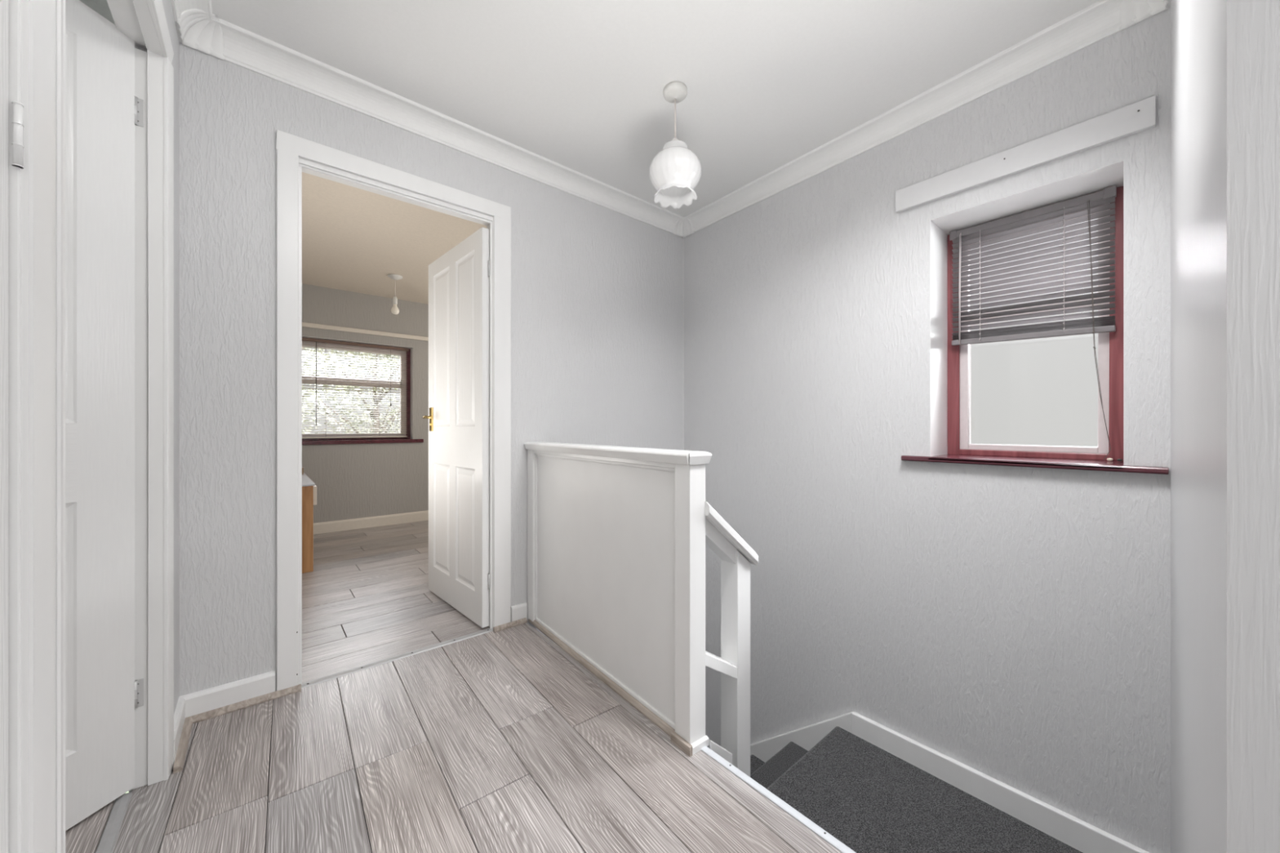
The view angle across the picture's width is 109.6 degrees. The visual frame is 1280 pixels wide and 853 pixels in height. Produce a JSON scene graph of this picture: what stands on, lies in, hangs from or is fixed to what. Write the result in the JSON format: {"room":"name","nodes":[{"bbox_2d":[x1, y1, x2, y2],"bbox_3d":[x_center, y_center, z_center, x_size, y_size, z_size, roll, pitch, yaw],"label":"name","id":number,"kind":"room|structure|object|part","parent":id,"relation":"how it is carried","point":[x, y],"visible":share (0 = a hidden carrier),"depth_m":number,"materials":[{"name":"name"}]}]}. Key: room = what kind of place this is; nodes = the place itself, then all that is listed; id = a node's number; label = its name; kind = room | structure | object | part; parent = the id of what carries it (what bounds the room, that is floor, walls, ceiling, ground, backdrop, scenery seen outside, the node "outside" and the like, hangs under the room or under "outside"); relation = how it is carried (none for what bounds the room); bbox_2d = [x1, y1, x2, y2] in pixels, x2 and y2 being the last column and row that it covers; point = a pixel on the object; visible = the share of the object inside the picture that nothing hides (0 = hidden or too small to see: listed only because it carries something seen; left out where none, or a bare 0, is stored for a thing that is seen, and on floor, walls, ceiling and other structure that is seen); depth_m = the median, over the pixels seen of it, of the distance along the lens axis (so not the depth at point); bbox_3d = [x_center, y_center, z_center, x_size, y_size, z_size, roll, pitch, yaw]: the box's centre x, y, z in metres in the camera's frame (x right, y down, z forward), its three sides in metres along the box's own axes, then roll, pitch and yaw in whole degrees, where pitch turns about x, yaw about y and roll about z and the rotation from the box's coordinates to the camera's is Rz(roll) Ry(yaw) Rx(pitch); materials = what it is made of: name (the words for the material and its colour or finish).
{"room":"stair landing","nodes":[
{"label":"stair landing","id":0,"kind":"room"},
{"bbox_2d":[79,0,115,24],"bbox_3d":[-2.000,-1.425,0.140,2.330,0.050,2.400,0,0,-40],"label":"ceiling","id":1,"kind":"structure","parent":0,"point":[100,6],"depth_m":1.51,"materials":[{"name":"white paint"}]},
{"bbox_2d":[128,0,178,792],"bbox_3d":[-0.427,-0.210,0.140,0.070,2.520,3.565,0,0,-40],"label":"wall","id":2,"kind":"structure","parent":0,"point":[167,6],"depth_m":1.48,"materials":[{"name":"paint"}]},
{"bbox_2d":[0,0,55,852],"bbox_3d":[-0.445,-0.053,0.181,0.096,2.107,0.920,0,0,-40],"label":"door","id":3,"kind":"structure","parent":2,"relation":"in","point":[27,27],"depth_m":0.50,"materials":[{"name":"white paint"}]},
{"bbox_3d":[-0.418,-0.053,0.204,0.026,2.107,0.920,0,0,-40],"label":"architrave","id":4,"kind":"part","parent":3,"relation":"part of","materials":[{"name":"white paint"}]},
{"bbox_2d":[55,0,173,852],"bbox_3d":[-1.298,-0.049,0.726,0.670,2.098,0.999,0,0,-40],"label":"door","id":5,"kind":"structure","parent":2,"relation":"in","point":[114,98],"depth_m":1.19,"materials":[{"name":"white paint"}]},
{"bbox_3d":[-1.390,-0.870,1.246,0.028,0.076,0.001,0,0,-40],"label":"hinge plate","id":6,"kind":"part","parent":5,"relation":"part of","materials":[{"name":"white metal"}]},
{"bbox_3d":[-1.390,0.738,1.246,0.028,0.076,0.001,0,0,-40],"label":"hinge plate","id":7,"kind":"part","parent":5,"relation":"part of","materials":[{"name":"white metal"}]},
{"bbox_2d":[173,696,185,762],"bbox_3d":[-1.459,0.955,1.423,0.016,0.090,0.272,0,0,-40],"label":"baseboard","id":8,"kind":"structure","parent":2,"relation":"attached to","point":[180,713],"depth_m":1.42,"materials":[{"name":"white paint"}]},
{"bbox_2d":[170,0,212,44],"bbox_3d":[-0.367,-1.372,0.191,0.087,0.159,3.565,0,0,-40],"label":"coving","id":9,"kind":"structure","parent":2,"relation":"attached to","point":[178,6],"depth_m":1.45,"materials":[{"name":"paint"}]},
{"bbox_2d":[302,283,428,523],"bbox_3d":[-2.331,-0.210,4.959,3.340,2.520,0.280,0,0,-40],"label":"wall","id":10,"kind":"structure","parent":0,"point":[365,480],"depth_m":4.49,"materials":[{"name":"paint"}]},
{"bbox_2d":[302,335,423,444],"bbox_3d":[-2.820,-0.333,4.450,1.235,1.001,0.185,0,0,-40],"label":"window","id":11,"kind":"structure","parent":10,"relation":"in","point":[409,358],"depth_m":4.59,"materials":[{"name":"brown wood"}]},
{"bbox_2d":[302,337,408,438],"bbox_3d":[-2.821,-0.356,4.445,0.997,0.936,0.041,0,0,-40],"label":"blind","id":12,"kind":"object","parent":11,"relation":"attached to","point":[316,340],"visible":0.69,"depth_m":4.45,"materials":[{"name":"white plastic"}]},
{"bbox_3d":[-2.830,0.105,4.445,0.977,0.014,0.024,0,0,-40],"label":"rail","id":13,"kind":"part","parent":12,"relation":"part of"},
{"bbox_3d":[-2.652,-0.350,4.596,0.002,0.900,0.028,0,0,-40],"label":"ladder cord","id":14,"kind":"part","parent":12,"relation":"part of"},
{"bbox_3d":[-2.800,0.150,4.427,1.235,0.036,0.125,0,0,-40],"label":"sill","id":15,"kind":"part","parent":11,"relation":"part of","materials":[{"name":"brown wood"}]},
{"bbox_2d":[302,322,428,341],"bbox_3d":[-2.460,-0.932,4.652,2.535,0.040,0.022,0,0,-40],"label":"batten","id":16,"kind":"object","parent":10,"relation":"attached to","point":[304,324],"visible":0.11,"depth_m":4.42,"materials":[{"name":"beige paint"}]},
{"bbox_2d":[313,510,428,534],"bbox_3d":[-2.235,0.949,4.846,3.140,0.103,0.016,0,0,-40],"label":"baseboard","id":17,"kind":"structure","parent":10,"relation":"attached to","point":[406,517],"depth_m":4.46,"materials":[{"name":"beige paint"}]},
{"bbox_2d":[302,172,486,304],"bbox_3d":[-1.298,-1.361,3.741,3.140,0.107,2.915,0,0,-40],"label":"ceiling","id":18,"kind":"structure","parent":0,"point":[353,237],"depth_m":3.22,"materials":[{"name":"paint"}]},
{"bbox_2d":[387,273,402,315],"bbox_3d":[-2.153,-1.154,3.970,0.116,0.340,0.116,0,0,-40],"label":"pendant light","id":19,"kind":"object","parent":18,"relation":"hanging from","point":[394,310],"visible":1,"depth_m":3.95,"materials":[{"name":"white plastic"}]},
{"bbox_3d":[-2.153,-1.031,3.970,0.066,0.094,0.066,0,0,-40],"label":"bulb","id":20,"kind":"part","parent":19,"relation":"part of","materials":[{"name":"white glass"}]},
{"bbox_2d":[178,42,683,696],"bbox_3d":[-0.382,1.115,2.561,3.270,5.170,0.070,0,0,-40],"label":"wall","id":21,"kind":"structure","parent":0,"point":[597,291],"depth_m":1.68,"materials":[{"name":"paint"}]},
{"bbox_2d":[179,671,275,717],"bbox_3d":[-1.452,0.955,1.597,0.252,0.090,0.016,0,0,-40],"label":"baseboard","id":22,"kind":"structure","parent":21,"relation":"attached to","point":[222,695],"depth_m":1.59,"materials":[{"name":"white paint"}]},
{"bbox_2d":[275,129,511,691],"bbox_3d":[-1.247,-0.051,2.265,0.920,2.102,0.779,0,0,-40],"label":"door","id":23,"kind":"structure","parent":21,"relation":"in","point":[469,415],"depth_m":2.23,"materials":[{"name":"white paint"}]},
{"bbox_3d":[-1.236,-0.042,2.651,0.056,0.140,0.124,0,0,-44],"label":"handle","id":24,"kind":"part","parent":23,"relation":"part of","materials":[{"name":"gold metal"}]},
{"bbox_2d":[183,16,684,234],"bbox_3d":[-0.600,-1.335,2.273,2.426,0.084,0.087,0,0,-40],"label":"coving","id":25,"kind":"structure","parent":21,"relation":"attached to","point":[242,47],"depth_m":1.96,"materials":[{"name":"paint"}]},
{"bbox_2d":[511,602,527,622],"bbox_3d":[-0.617,0.955,2.305,0.084,0.090,0.016,0,0,-40],"label":"baseboard","id":26,"kind":"structure","parent":21,"relation":"attached to","point":[518,611],"depth_m":2.30,"materials":[{"name":"white paint"}]},
{"bbox_2d":[683,237,684,450],"bbox_3d":[0.297,0.305,3.089,0.003,3.190,0.003,0,0,-40],"label":"strip","id":27,"kind":"object","parent":21,"relation":"attached to","point":[683,237],"visible":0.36,"depth_m":3.09,"materials":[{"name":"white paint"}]},
{"bbox_2d":[65,520,841,852],"bbox_3d":[-1.156,1.030,1.511,5.905,0.060,6.600,0,0,-40],"label":"floor","id":28,"kind":"structure","parent":0,"point":[502,741],"depth_m":1.35,"materials":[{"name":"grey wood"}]},
{"bbox_2d":[95,792,132,852],"bbox_3d":[-1.123,0.997,0.900,0.030,0.006,0.845,0,0,-40],"label":"threshold","id":29,"kind":"object","parent":28,"relation":"on","point":[110,833],"visible":1,"depth_m":1.13,"materials":[{"name":"metal"}]},
{"bbox_2d":[173,719,192,773],"bbox_3d":[-1.425,0.991,1.411,0.019,0.019,0.275,0,0,-40],"label":"bead","id":30,"kind":"object","parent":28,"relation":"on","point":[180,759],"visible":1,"depth_m":1.39,"materials":[{"name":"brown wood"}]},
{"bbox_2d":[185,684,301,724],"bbox_3d":[-1.405,0.991,1.614,0.312,0.019,0.019,0,0,-40],"label":"bead","id":31,"kind":"object","parent":28,"relation":"on","point":[267,697],"visible":0.9,"depth_m":1.60,"materials":[{"name":"brown wood"}]},
{"bbox_2d":[302,473,316,573],"bbox_3d":[-2.698,0.697,3.330,0.443,0.606,0.930,0,0,-40],"label":"dresser","id":32,"kind":"object","parent":28,"relation":"on","point":[308,486],"visible":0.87,"depth_m":3.09,"materials":[{"name":"brown wood"}]},
{"bbox_3d":[-2.537,0.481,3.467,0.022,0.127,0.870,0,0,-40],"label":"drawer","id":33,"kind":"part","parent":32,"relation":"part of","materials":[{"name":"beige paint"}]},
{"bbox_2d":[301,627,493,688],"bbox_3d":[-1.018,0.996,1.978,0.762,0.008,0.039,0,0,-40],"label":"threshold","id":34,"kind":"object","parent":28,"relation":"on","point":[340,674],"visible":0.98,"depth_m":1.93,"materials":[{"name":"metal"}]},
{"bbox_2d":[493,617,527,632],"bbox_3d":[-0.646,0.991,2.255,0.172,0.019,0.019,0,0,-40],"label":"bead","id":35,"kind":"object","parent":28,"relation":"on","point":[518,622],"visible":1,"depth_m":2.25,"materials":[{"name":"brown wood"}]},
{"bbox_2d":[701,746,855,852],"bbox_3d":[0.512,1.007,1.034,0.026,0.025,0.975,0,0,-40],"label":"nosing","id":36,"kind":"structure","parent":28,"relation":"attached to","point":[833,842],"depth_m":1.19,"materials":[{"name":"white wood"}]},
{"bbox_2d":[211,0,1099,217],"bbox_3d":[0.525,-1.438,0.947,2.426,0.127,3.565,0,0,-40],"label":"ceiling","id":37,"kind":"structure","parent":0,"point":[579,86],"depth_m":1.72,"materials":[{"name":"paint"}]},
{"bbox_2d":[176,8,224,59],"bbox_3d":[-1.471,-1.330,1.515,0.108,0.087,0.108,0,0,-40],"label":"coving corner","id":38,"kind":"structure","parent":37,"relation":"attached to","point":[194,27],"depth_m":1.53,"materials":[{"name":"paint"}]},
{"bbox_2d":[648,80,701,208],"bbox_3d":[0.146,-1.169,1.870,0.216,0.453,0.216,0,0,-40],"label":"pendant light","id":39,"kind":"object","parent":37,"relation":"hanging from","point":[675,171],"visible":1,"depth_m":1.82,"materials":[{"name":"white glass"}]},
{"bbox_3d":[0.146,-1.051,1.870,0.216,0.217,0.216,0,0,-40],"label":"lamp shade","id":40,"kind":"part","parent":39,"relation":"part of","materials":[{"name":"white glass"}]},
{"bbox_3d":[0.146,-1.264,1.870,0.005,0.189,0.005,0,0,27],"label":"cord","id":41,"kind":"part","parent":39,"relation":"part of","materials":[{"name":"white plastic"}]},
{"bbox_2d":[672,216,694,237],"bbox_3d":[0.291,-1.330,3.009,0.108,0.087,0.108,0,0,-40],"label":"coving corner","id":42,"kind":"structure","parent":37,"relation":"attached to","point":[682,226],"depth_m":3.02,"materials":[{"name":"paint"}]},
{"bbox_2d":[1120,0,1168,29],"bbox_3d":[1.614,-1.377,1.449,0.108,0.087,0.108,0,0,-40],"label":"coving corner","id":43,"kind":"structure","parent":37,"relation":"attached to","point":[1140,7],"depth_m":1.48,"materials":[{"name":"paint"}]},
{"bbox_2d":[684,7,1170,852],"bbox_3d":[1.144,1.115,2.324,0.300,5.170,2.265,0,0,-40],"label":"wall","id":44,"kind":"structure","parent":0,"point":[1011,624],"depth_m":1.96,"materials":[{"name":"paint"}]},
{"bbox_2d":[683,0,1170,235],"bbox_3d":[0.964,-1.357,2.237,0.087,0.128,2.165,0,0,-40],"label":"coving","id":45,"kind":"structure","parent":44,"relation":"attached to","point":[1101,20],"depth_m":1.90,"materials":[{"name":"paint"}]},
{"bbox_2d":[750,711,1149,852],"bbox_3d":[0.987,1.970,2.259,0.024,1.156,2.161,0,0,-40],"label":"baseboard","id":46,"kind":"structure","parent":44,"relation":"attached to","point":[1083,837],"depth_m":1.84,"materials":[{"name":"white paint"}]},
{"bbox_2d":[895,95,1155,213],"bbox_3d":[1.415,-1.020,1.755,0.024,0.095,0.777,0,0,-40],"label":"batten","id":47,"kind":"object","parent":44,"relation":"attached to","point":[1138,117],"visible":1,"depth_m":1.68,"materials":[{"name":"paint"}]},
{"bbox_2d":[901,160,1168,474],"bbox_3d":[1.536,-0.374,1.822,0.315,1.052,0.776,0,0,-40],"label":"window","id":48,"kind":"structure","parent":44,"relation":"in","point":[949,364],"depth_m":1.86,"materials":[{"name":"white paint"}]},
{"bbox_2d":[949,185,1116,460],"bbox_3d":[1.591,-0.383,1.869,0.045,1.015,0.525,0,0,-40],"label":"blind","id":49,"kind":"object","parent":48,"relation":"attached to","point":[1093,325],"visible":1,"depth_m":1.84,"materials":[{"name":"grey metal"}]},
{"bbox_3d":[1.500,-0.616,1.988,0.030,0.492,0.006,0,0,-40],"label":"ladder cord","id":50,"kind":"part","parent":49,"relation":"part of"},
{"bbox_3d":[1.598,-0.373,1.873,0.022,0.040,0.516,0,0,-40],"label":"rail","id":51,"kind":"part","parent":49,"relation":"part of","materials":[{"name":"grey metal"}]},
{"bbox_3d":[1.674,-0.616,1.782,0.030,0.492,0.006,0,0,-40],"label":"ladder cord","id":52,"kind":"part","parent":49,"relation":"part of","materials":[{"name":"white fabric"}]},
{"bbox_3d":[1.720,-0.368,1.694,0.016,0.987,0.064,0,0,-40],"label":"pull cord","id":53,"kind":"part","parent":49,"relation":"part of","materials":[{"name":"white fabric"}]},
{"bbox_3d":[1.639,-0.371,1.906,0.038,0.961,0.484,0,0,-40],"label":"sash","id":54,"kind":"part","parent":48,"relation":"part of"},
{"bbox_3d":[1.519,0.141,1.807,0.270,0.023,0.776,0,0,-40],"label":"sill","id":55,"kind":"part","parent":48,"relation":"part of","materials":[{"name":"brown wood"}]},
{"bbox_3d":[1.637,-0.382,1.903,0.055,1.031,0.572,0,0,-40],"label":"frame","id":56,"kind":"part","parent":48,"relation":"part of","materials":[{"name":"brown wood"}]},
{"bbox_2d":[1170,0,1279,852],"bbox_3d":[1.131,1.115,0.876,1.596,5.170,0.104,0,0,-41],"label":"wall","id":57,"kind":"structure","parent":0,"point":[1225,54],"depth_m":0.40,"materials":[{"name":"paint"}]},
{"bbox_3d":[-0.073,2.600,2.580,1.226,0.040,0.300,0,0,-40],"label":"floor","id":58,"kind":"structure","parent":0,"visible":0},
{"bbox_2d":[706,726,1082,852],"bbox_3d":[0.543,1.766,1.837,1.204,1.567,2.092,0,0,-40],"label":"staircase","id":59,"kind":"structure","parent":58,"relation":"on","point":[868,798],"depth_m":1.78,"materials":[{"name":"grey carpet"}]},
{"bbox_2d":[524,441,758,777],"bbox_3d":[-0.088,0.774,1.946,0.339,1.391,1.223,0,0,-38],"label":"balustrade","id":60,"kind":"object","parent":59,"relation":"on","point":[618,536],"visible":0.94,"depth_m":1.60,"materials":[{"name":"white wood"}]},
{"bbox_3d":[-0.537,0.557,2.327,0.062,0.886,0.070,0,0,-38],"label":"wall post","id":61,"kind":"part","parent":60,"relation":"part of","materials":[{"name":"white paint"}]},
{"bbox_3d":[-0.189,0.123,1.879,0.058,0.022,1.065,0,0,-38],"label":"rail","id":62,"kind":"part","parent":60,"relation":"part of","materials":[{"name":"white paint"}]},
{"bbox_3d":[-0.192,0.554,1.883,0.028,0.868,1.095,0,0,-38],"label":"panel","id":63,"kind":"part","parent":60,"relation":"part of","materials":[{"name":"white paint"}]},
{"bbox_3d":[-0.185,0.099,1.873,0.097,0.039,1.219,0,0,-38],"label":"cap rail","id":64,"kind":"part","parent":60,"relation":"part of","materials":[{"name":"white paint"}]},
{"bbox_3d":[0.159,0.707,1.431,0.070,1.186,0.070,0,0,-38],"label":"newel post","id":65,"kind":"part","parent":60,"relation":"part of","materials":[{"name":"white paint"}]},
{"bbox_3d":[0.245,0.786,1.511,0.172,0.151,0.073,0,0,-40],"label":"rail","id":66,"kind":"part","parent":60,"relation":"part of","materials":[{"name":"white paint"}]},
{"bbox_3d":[0.276,0.360,1.538,0.260,0.252,0.120,0,0,-40],"label":"handrail","id":67,"kind":"part","parent":60,"relation":"part of","materials":[{"name":"white paint"}]},
{"bbox_3d":[0.335,0.945,1.586,0.076,1.050,0.078,0,0,-38],"label":"newel post","id":68,"kind":"part","parent":60,"relation":"part of","materials":[{"name":"white paint"}]},
{"label":"outside","id":69,"kind":"structure","parent":0,"visible":0},
{"bbox_3d":[-11.696,3.650,19.976,32.000,0.100,34.400,0,0,-40],"label":"ground","id":70,"kind":"structure","parent":69,"visible":0},
{"bbox_2d":[302,346,374,433],"bbox_3d":[-6.245,0.008,7.146,4.216,8.288,4.148,0,0,-35],"label":"tree","id":71,"kind":"object","parent":70,"relation":"on","point":[332,351],"visible":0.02,"depth_m":6.91,"materials":[{"name":"green plant"}]},
{"bbox_2d":[302,347,399,433],"bbox_3d":[-7.829,-0.664,13.172,5.574,9.486,4.441,0,0,17],"label":"tree","id":72,"kind":"object","parent":70,"relation":"on","point":[341,353],"visible":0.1,"depth_m":12.75,"materials":[{"name":"green plant"}]}
]}

